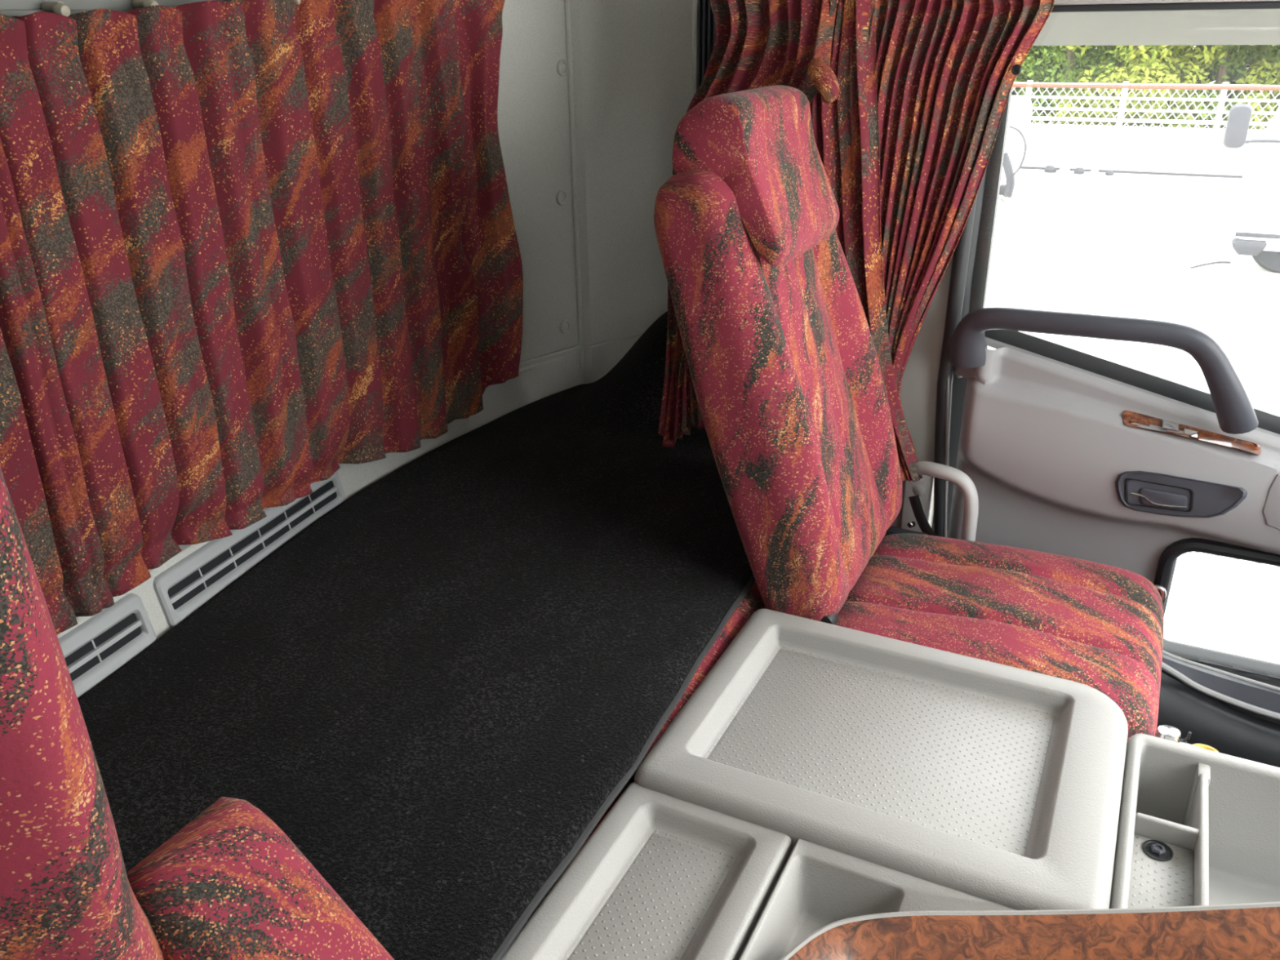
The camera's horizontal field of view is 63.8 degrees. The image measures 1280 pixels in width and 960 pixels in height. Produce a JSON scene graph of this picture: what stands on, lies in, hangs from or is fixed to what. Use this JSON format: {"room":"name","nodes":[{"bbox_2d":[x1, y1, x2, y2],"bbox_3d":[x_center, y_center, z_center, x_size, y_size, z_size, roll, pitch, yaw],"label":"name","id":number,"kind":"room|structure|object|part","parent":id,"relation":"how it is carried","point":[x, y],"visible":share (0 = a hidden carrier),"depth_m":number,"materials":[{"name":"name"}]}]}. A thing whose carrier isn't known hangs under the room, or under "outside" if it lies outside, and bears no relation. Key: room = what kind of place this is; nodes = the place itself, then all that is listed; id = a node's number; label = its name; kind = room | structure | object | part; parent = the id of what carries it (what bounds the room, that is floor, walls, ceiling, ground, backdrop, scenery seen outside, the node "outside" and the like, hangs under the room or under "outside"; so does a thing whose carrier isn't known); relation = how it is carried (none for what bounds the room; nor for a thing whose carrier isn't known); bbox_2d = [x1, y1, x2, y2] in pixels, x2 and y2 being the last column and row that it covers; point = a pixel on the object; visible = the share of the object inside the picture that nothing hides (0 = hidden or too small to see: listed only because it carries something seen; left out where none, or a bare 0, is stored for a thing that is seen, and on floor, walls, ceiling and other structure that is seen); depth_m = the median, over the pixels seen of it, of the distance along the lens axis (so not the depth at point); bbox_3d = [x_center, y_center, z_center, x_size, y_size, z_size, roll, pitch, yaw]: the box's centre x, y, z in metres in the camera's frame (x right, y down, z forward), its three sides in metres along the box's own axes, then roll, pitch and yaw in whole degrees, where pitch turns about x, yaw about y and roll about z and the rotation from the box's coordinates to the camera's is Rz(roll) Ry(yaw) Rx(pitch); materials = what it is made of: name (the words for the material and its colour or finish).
{"room":"vehicle interior","nodes":[
{"label":"vehicle interior","id":0,"kind":"room"},
{"bbox_2d":[13,0,578,368],"bbox_3d":[-0.738,-0.035,1.520,0.140,1.840,2.441,10,27,23],"label":"wall","id":1,"kind":"structure","parent":0,"point":[533,112],"depth_m":2.32,"materials":[{"name":"grey plastic"}]},
{"bbox_2d":[57,592,156,697],"bbox_3d":[-0.824,0.291,1.372,0.039,0.088,0.439,8,26,19],"label":"air vent","id":2,"kind":"object","parent":1,"relation":"attached to","point":[92,651],"visible":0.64,"depth_m":1.49,"materials":[{"name":"grey plastic"}]},
{"bbox_2d":[0,0,233,17],"bbox_3d":[-0.733,-0.627,1.315,0.038,0.063,1.750,11,27,24],"label":"rail","id":3,"kind":"object","parent":1,"relation":"attached to","point":[13,8],"visible":0.07,"depth_m":1.32,"materials":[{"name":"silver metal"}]},
{"bbox_2d":[0,0,523,635],"bbox_3d":[-0.682,-0.260,1.469,0.093,0.834,1.773,11,27,24],"label":"curtain","id":4,"kind":"object","parent":3,"relation":"hanging from","point":[251,251],"visible":0.99,"depth_m":1.53,"materials":[{"name":"fabric"}]},
{"bbox_2d":[152,471,346,627],"bbox_3d":[-0.661,0.101,1.788,0.039,0.088,0.475,7,26,18],"label":"air vent","id":5,"kind":"object","parent":1,"relation":"attached to","point":[186,585],"visible":0.77,"depth_m":1.72,"materials":[{"name":"grey plastic"}]},
{"bbox_2d":[57,351,581,639],"bbox_3d":[-0.722,0.207,1.621,0.151,0.174,2.442,10,26,23],"label":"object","id":6,"kind":"structure","parent":1,"relation":"attached to","point":[533,383],"depth_m":2.29,"materials":[{"name":"grey plastic"}]},
{"bbox_2d":[569,0,693,383],"bbox_3d":[0.238,-0.420,2.338,0.840,1.840,0.158,15,29,31],"label":"wall","id":7,"kind":"structure","parent":0,"point":[632,60],"depth_m":2.37,"materials":[{"name":"grey plastic"}]},
{"bbox_2d":[564,0,584,384],"bbox_3d":[-0.153,-0.733,2.378,0.012,1.290,0.012,11,27,24],"label":"trim","id":8,"kind":"structure","parent":7,"relation":"attached to","point":[567,15],"depth_m":2.39,"materials":[{"name":"grey plastic"}]},
{"bbox_2d":[692,0,715,97],"bbox_3d":[0.146,-0.924,2.207,0.070,0.230,0.022,11,27,24],"label":"air vent","id":9,"kind":"object","parent":7,"relation":"in","point":[704,28],"visible":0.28,"depth_m":2.20,"materials":[{"name":"grey plastic"}]},
{"bbox_2d":[900,475,933,532],"bbox_3d":[0.577,0.077,2.153,0.055,0.210,0.021,11,27,24],"label":"pillar cover","id":10,"kind":"structure","parent":7,"relation":"attached to","point":[923,487],"depth_m":2.13,"materials":[{"name":"grey plastic"}]},
{"bbox_2d":[890,253,953,528],"bbox_3d":[0.565,-0.170,2.124,0.137,1.550,0.115,11,27,24],"label":"trim","id":11,"kind":"structure","parent":7,"relation":"attached to","point":[918,388],"depth_m":2.04,"materials":[{"name":"grey plastic"}]},
{"bbox_2d":[943,375,949,537],"bbox_3d":[0.618,-0.015,2.071,0.047,0.468,0.006,11,27,24],"label":"trim","id":12,"kind":"structure","parent":7,"relation":"attached to","point":[948,386],"depth_m":2.05,"materials":[{"name":"grey plastic"}]},
{"bbox_2d":[933,192,977,537],"bbox_3d":[0.612,-0.185,2.008,0.062,0.847,0.029,11,27,24],"label":"door frame","id":13,"kind":"structure","parent":7,"relation":"attached to","point":[962,252],"depth_m":1.99,"materials":[{"name":"grey rubber"}]},
{"bbox_2d":[915,0,1279,767],"bbox_3d":[1.138,-0.030,1.769,1.343,1.568,0.256,11,27,24],"label":"door","id":14,"kind":"structure","parent":7,"relation":"in","point":[1064,451],"depth_m":1.88,"materials":[{"name":"grey plastic"}]},
{"bbox_2d":[797,0,1054,482],"bbox_3d":[0.465,-0.447,1.881,0.432,0.942,0.099,11,27,24],"label":"window curtain","id":15,"kind":"object","parent":14,"relation":"hanging from","point":[905,144],"visible":0.68,"depth_m":1.82,"materials":[{"name":"fabric"}]},
{"bbox_3d":[0.589,0.060,2.037,0.163,0.205,0.058,15,29,32],"label":"entry handle","id":16,"kind":"part","parent":14,"relation":"part of","materials":[{"name":"white plastic"}]},
{"bbox_3d":[0.814,-0.206,1.822,0.525,0.193,0.100,11,27,24],"label":"grab handle","id":17,"kind":"part","parent":14,"relation":"part of","materials":[{"name":"grey plastic"}]},
{"bbox_3d":[1.181,0.250,1.863,1.243,0.900,0.082,11,27,24],"label":"panel","id":18,"kind":"part","parent":14,"relation":"part of","materials":[{"name":"grey plastic"}]},
{"bbox_3d":[0.937,0.036,1.841,0.080,0.036,0.010,11,27,24],"label":"latch lever","id":19,"kind":"part","parent":14,"relation":"part of","materials":[{"name":"grey plastic"}]},
{"bbox_3d":[1.167,-0.708,1.493,1.290,0.014,0.080,11,27,24],"label":"head rail","id":20,"kind":"part","parent":14,"relation":"part of","materials":[{"name":"grey plastic"}]},
{"bbox_2d":[1161,419,1179,431],"bbox_3d":[0.940,-0.094,1.823,0.030,0.012,0.042,11,27,24],"label":"switch","id":21,"kind":"object","parent":14,"relation":"attached to","point":[1167,425],"depth_m":1.83,"materials":[{"name":"silver metal"}]},
{"bbox_2d":[1182,426,1199,438],"bbox_3d":[0.970,-0.076,1.810,0.031,0.019,0.047,11,27,24],"label":"switch","id":22,"kind":"object","parent":14,"relation":"attached to","point":[1187,432],"depth_m":1.82,"materials":[{"name":"silver metal"}]},
{"bbox_3d":[0.972,-0.077,1.817,0.230,0.054,0.051,11,27,24],"label":"switch panel","id":23,"kind":"part","parent":14,"relation":"part of","materials":[{"name":"brown wood"}]},
{"bbox_3d":[1.166,0.404,1.925,0.420,0.086,0.040,11,27,24],"label":"sill panel","id":24,"kind":"part","parent":14,"relation":"part of","materials":[{"name":"grey plastic"}]},
{"bbox_2d":[657,0,839,448],"bbox_3d":[0.206,-0.500,1.975,0.353,0.953,0.152,11,27,24],"label":"curtain","id":25,"kind":"object","parent":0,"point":[756,43],"visible":0.42,"depth_m":1.88,"materials":[{"name":"fabric"}]},
{"bbox_3d":[0.358,0.987,1.486,2.550,0.030,2.300,11,27,24],"label":"floor","id":26,"kind":"structure","parent":0,"visible":0},
{"bbox_2d":[0,466,394,959],"bbox_3d":[-0.240,0.571,0.606,0.784,1.469,0.642,11,27,24],"label":"seat","id":27,"kind":"object","parent":26,"relation":"on","point":[230,884],"visible":1,"depth_m":0.69,"materials":[{"name":"red fabric"}]},
{"bbox_3d":[-0.528,0.259,0.551,0.193,0.752,0.524,11,27,24],"label":"backrest","id":28,"kind":"part","parent":27,"relation":"part of","materials":[{"name":"red fabric"}]},
{"bbox_3d":[-0.240,0.474,0.863,0.352,0.349,0.143,11,27,24],"label":"armrest","id":29,"kind":"part","parent":27,"relation":"part of","materials":[{"name":"red fabric"}]},
{"bbox_2d":[520,580,765,929],"bbox_3d":[-0.399,0.402,1.511,0.892,0.239,2.360,11,27,24],"label":"mattress","id":30,"kind":"object","parent":26,"relation":"on","point":[752,602],"visible":0.06,"depth_m":1.54,"materials":[{"name":"red fabric"}]},
{"bbox_2d":[77,311,755,959],"bbox_3d":[-0.336,0.150,1.500,0.860,0.225,2.466,11,27,24],"label":"bed","id":31,"kind":"object","parent":30,"relation":"on","point":[438,688],"visible":0.74,"depth_m":1.47,"materials":[{"name":"grey fabric"}]},
{"bbox_2d":[500,608,1279,959],"bbox_3d":[0.497,0.697,1.194,1.100,0.735,0.815,11,27,24],"label":"console","id":32,"kind":"object","parent":26,"relation":"on","point":[824,791],"visible":1,"depth_m":1.22,"materials":[{"name":"grey plastic"}]},
{"bbox_3d":[0.001,0.480,1.099,0.215,0.042,0.380,11,27,24],"label":"lid","id":33,"kind":"part","parent":32,"relation":"part of","materials":[{"name":"grey plastic"}]},
{"bbox_3d":[0.002,0.481,1.101,0.110,0.001,0.279,11,27,24],"label":"mat panel","id":34,"kind":"part","parent":32,"relation":"part of","materials":[{"name":"grey plastic"}]},
{"bbox_3d":[0.296,0.524,1.048,0.358,0.089,0.292,11,27,24],"label":"pocket panel","id":35,"kind":"part","parent":32,"relation":"part of","materials":[{"name":"grey plastic"}]},
{"bbox_3d":[0.324,0.343,1.363,0.397,0.001,0.299,11,27,24],"label":"mat panel","id":36,"kind":"part","parent":32,"relation":"part of","materials":[{"name":"grey plastic"}]},
{"bbox_3d":[0.331,0.344,1.349,0.550,0.045,0.447,11,27,24],"label":"tray lid","id":37,"kind":"part","parent":32,"relation":"part of","materials":[{"name":"grey plastic"}]},
{"bbox_3d":[0.410,0.516,1.017,0.631,0.255,0.156,-1,24,-1],"label":"wood trim","id":38,"kind":"part","parent":32,"relation":"part of","materials":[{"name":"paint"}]},
{"bbox_2d":[1191,743,1218,752],"bbox_3d":[0.770,0.391,1.410,0.039,0.050,0.039,11,27,24],"label":"ring","id":39,"kind":"object","parent":32,"relation":"in","point":[1199,745],"visible":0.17,"depth_m":1.41,"materials":[{"name":"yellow plastic"}]},
{"bbox_2d":[653,84,1166,746],"bbox_3d":[0.477,0.086,1.741,0.796,1.399,0.507,11,27,24],"label":"passenger seat","id":40,"kind":"object","parent":26,"relation":"on","point":[783,362],"visible":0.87,"depth_m":1.59,"materials":[{"name":"red fabric"}]},
{"bbox_3d":[0.255,-0.176,1.722,0.324,0.705,0.472,11,27,24],"label":"backrest","id":41,"kind":"part","parent":40,"relation":"part of","materials":[{"name":"red fabric"}]},
{"bbox_3d":[0.291,0.221,1.620,0.038,0.038,0.030,11,27,24],"label":"recline knob","id":42,"kind":"part","parent":40,"relation":"part of","materials":[{"name":"black plastic"}]},
{"bbox_2d":[906,494,937,536],"bbox_3d":[0.558,0.093,2.035,0.041,0.112,0.100,-20,31,-36],"label":"belt","id":43,"kind":"object","parent":40,"relation":"attached to","point":[915,502],"visible":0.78,"depth_m":2.04,"materials":[{"name":"black fabric"}]},
{"bbox_2d":[835,533,1164,746],"bbox_3d":[0.595,0.262,1.757,0.540,0.163,0.507,11,27,24],"label":"cushion","id":44,"kind":"object","parent":40,"relation":"on","point":[1098,626],"depth_m":1.69,"materials":[{"name":"red fabric"}]},
{"bbox_3d":[0.921,0.217,1.849,0.040,0.065,0.011,7,25,16],"label":"adjuster lever","id":45,"kind":"part","parent":40,"relation":"part of","materials":[{"name":"silver metal"}]},
{"bbox_2d":[1155,724,1191,743],"bbox_3d":[0.734,0.375,1.439,0.051,0.069,0.033,-4,24,-6],"label":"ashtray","id":46,"kind":"object","parent":40,"relation":"attached to","point":[1164,731],"visible":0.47,"depth_m":1.42,"materials":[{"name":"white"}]},
{"bbox_2d":[1155,724,1181,742],"bbox_3d":[0.736,0.370,1.438,0.032,0.050,0.032,11,27,24],"label":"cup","id":47,"kind":"object","parent":46,"relation":"on","point":[1164,731],"depth_m":1.42,"materials":[{"name":"metal"}]},
{"label":"outside","id":48,"kind":"structure","parent":0,"visible":0},
{"bbox_2d":[985,67,1279,663],"bbox_3d":[16.274,-11.131,30.593,90.000,0.200,67.400,11,27,24],"label":"ground","id":49,"kind":"structure","parent":48,"point":[1126,245],"depth_m":10.35,"materials":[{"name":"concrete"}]},
{"bbox_2d":[996,197,1025,214],"bbox_3d":[5.136,-3.927,14.728,0.501,0.032,1.300,0,24,1],"label":"hose","id":50,"kind":"object","parent":49,"relation":"on","point":[1002,198],"visible":0.76,"depth_m":14.42,"materials":[{"name":"beige plastic"}]},
{"bbox_2d":[999,97,1032,197],"bbox_3d":[4.241,-5.079,15.688,3.355,1.358,1.712,11,27,24],"label":"truck","id":51,"kind":"object","parent":49,"relation":"on","point":[1020,112],"visible":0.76,"depth_m":14.57,"materials":[{"name":"white paint"}]},
{"bbox_2d":[1011,45,1039,95],"bbox_3d":[6.226,-10.456,21.838,4.537,6.324,4.078,11,27,24],"label":"tree","id":52,"kind":"object","parent":49,"relation":"on","point":[1014,93],"visible":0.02,"depth_m":22.24,"materials":[{"name":"green plant"}]},
{"bbox_2d":[1044,165,1057,173],"bbox_3d":[7.093,-5.374,17.768,0.210,0.104,0.204,11,27,24],"label":"rubble stone","id":53,"kind":"object","parent":49,"relation":"on","point":[1048,169],"visible":1,"depth_m":17.71,"materials":[{"name":"stone"}]},
{"bbox_2d":[1058,166,1070,173],"bbox_3d":[7.284,-5.315,17.638,0.171,0.097,0.185,5,25,14],"label":"rubble stone","id":54,"kind":"object","parent":49,"relation":"on","point":[1064,170],"visible":1,"depth_m":17.57,"materials":[{"name":"stone"}]},
{"bbox_2d":[1073,167,1085,174],"bbox_3d":[7.504,-5.279,17.552,0.187,0.096,0.183,6,25,14],"label":"rubble stone","id":55,"kind":"object","parent":49,"relation":"on","point":[1078,171],"visible":1,"depth_m":17.50,"materials":[{"name":"stone"}]},
{"bbox_2d":[1012,44,1161,125],"bbox_3d":[8.507,-8.895,20.413,3.885,4.639,3.245,9,26,22],"label":"tree","id":56,"kind":"object","parent":49,"relation":"on","point":[1069,64],"visible":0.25,"depth_m":20.36,"materials":[{"name":"green plant"}]},
{"bbox_2d":[1090,168,1098,174],"bbox_3d":[7.750,-5.251,17.509,0.128,0.072,0.138,1,24,5],"label":"rubble stone","id":57,"kind":"object","parent":49,"relation":"on","point":[1095,171],"visible":1,"depth_m":17.47,"materials":[{"name":"stone"}]},
{"bbox_2d":[1105,170,1114,175],"bbox_3d":[7.933,-5.184,17.356,0.144,0.071,0.138,11,27,24],"label":"rubble stone","id":58,"kind":"object","parent":49,"relation":"on","point":[1108,172],"visible":1,"depth_m":17.31,"materials":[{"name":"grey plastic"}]},
{"bbox_2d":[1048,44,1235,128],"bbox_3d":[9.348,-8.082,19.146,2.800,4.070,2.796,-21,31,-37],"label":"tree","id":59,"kind":"object","parent":49,"relation":"on","point":[1153,74],"visible":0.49,"depth_m":18.79,"materials":[{"name":"green plant"}]},
{"bbox_2d":[1020,123,1265,178],"bbox_3d":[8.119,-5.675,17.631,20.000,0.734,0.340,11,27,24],"label":"wall","id":60,"kind":"structure","parent":49,"relation":"on","point":[1152,150],"depth_m":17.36,"materials":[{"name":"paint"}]},
{"bbox_2d":[1011,80,1279,130],"bbox_3d":[8.114,-6.341,17.343,20.000,0.717,0.095,11,27,24],"label":"fence","id":61,"kind":"object","parent":60,"relation":"on","point":[1224,86],"visible":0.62,"depth_m":17.16,"materials":[{"name":"white paint"}]},
{"bbox_3d":[6.772,-6.601,17.971,0.090,0.717,0.080,11,27,24],"label":"post","id":62,"kind":"part","parent":61,"relation":"part of","materials":[{"name":"white metal"}]},
{"bbox_3d":[8.141,-6.339,17.338,0.090,0.717,0.080,11,27,24],"label":"post","id":63,"kind":"part","parent":61,"relation":"part of","materials":[{"name":"white paint"}]},
{"bbox_3d":[8.107,-6.421,17.295,20.000,0.044,0.044,11,27,24],"label":"rail","id":64,"kind":"part","parent":61,"relation":"part of","materials":[{"name":"white paint"}]},
{"bbox_3d":[8.104,-6.590,17.219,20.000,0.070,0.070,11,27,24],"label":"rail","id":65,"kind":"part","parent":61,"relation":"part of","materials":[{"name":"white metal"}]},
{"bbox_3d":[8.103,-6.624,17.204,20.000,0.024,0.024,11,27,24],"label":"rail","id":66,"kind":"part","parent":61,"relation":"part of","materials":[{"name":"metal"}]},
{"bbox_3d":[8.112,-6.101,17.439,20.000,0.060,0.060,11,27,24],"label":"rail","id":67,"kind":"part","parent":61,"relation":"part of","materials":[{"name":"white paint"}]},
{"bbox_3d":[8.109,-6.250,17.372,20.000,0.044,0.044,11,27,24],"label":"rail","id":68,"kind":"part","parent":61,"relation":"part of","materials":[{"name":"white paint"}]},
{"bbox_3d":[9.456,-6.087,16.730,0.090,0.717,0.080,11,27,24],"label":"post","id":69,"kind":"part","parent":61,"relation":"part of","materials":[{"name":"white paint"}]},
{"bbox_2d":[1013,44,1279,128],"bbox_3d":[12.280,-11.133,21.965,28.323,6.917,3.340,11,27,24],"label":"hedge","id":70,"kind":"object","parent":49,"relation":"on","point":[1233,77],"visible":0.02,"depth_m":22.67,"materials":[{"name":"green plant"}]},
{"bbox_2d":[1103,44,1279,128],"bbox_3d":[10.834,-8.369,18.966,4.028,5.023,3.552,11,27,24],"label":"tree","id":71,"kind":"object","parent":49,"relation":"on","point":[1222,67],"visible":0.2,"depth_m":19.14,"materials":[{"name":"green plant"}]},
{"bbox_2d":[1189,261,1231,268],"bbox_3d":[6.192,-2.340,11.168,0.632,0.024,0.115,-9,25,-16],"label":"cable","id":72,"kind":"object","parent":49,"relation":"on","point":[1216,262],"visible":0.86,"depth_m":11.20,"materials":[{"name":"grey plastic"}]},
{"bbox_2d":[1228,259,1253,279],"bbox_3d":[6.225,-2.179,10.645,0.200,0.150,0.180,11,27,24],"label":"chock","id":73,"kind":"object","parent":49,"relation":"on","point":[1243,269],"visible":1,"depth_m":10.58,"materials":[{"name":"white plastic"}]},
{"bbox_2d":[1222,103,1279,273],"bbox_3d":[8.308,-3.200,10.445,4.361,2.111,2.600,11,27,24],"label":"truck","id":74,"kind":"object","parent":49,"relation":"on","point":[1257,201],"visible":1,"depth_m":10.63,"materials":[{"name":"white paint"}]},
{"bbox_2d":[1231,237,1266,255],"bbox_3d":[6.336,-2.426,10.711,0.320,0.145,0.190,11,27,24],"label":"lamp","id":75,"kind":"object","parent":74,"relation":"attached to","point":[1242,246],"depth_m":10.66,"materials":[{"name":"grey plastic"}]},
{"bbox_2d":[1222,103,1279,148],"bbox_3d":[6.099,-3.505,10.174,0.530,0.420,0.411,11,27,24],"label":"mirror","id":76,"kind":"object","parent":74,"relation":"attached to","point":[1239,116],"depth_m":10.09,"materials":[{"name":"grey plastic"}]},
{"bbox_2d":[1224,44,1279,129],"bbox_3d":[11.672,-7.734,18.127,2.927,4.199,2.751,6,25,15],"label":"tree","id":77,"kind":"object","parent":49,"relation":"on","point":[1264,64],"visible":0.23,"depth_m":18.59,"materials":[{"name":"green plant"}]}
]}

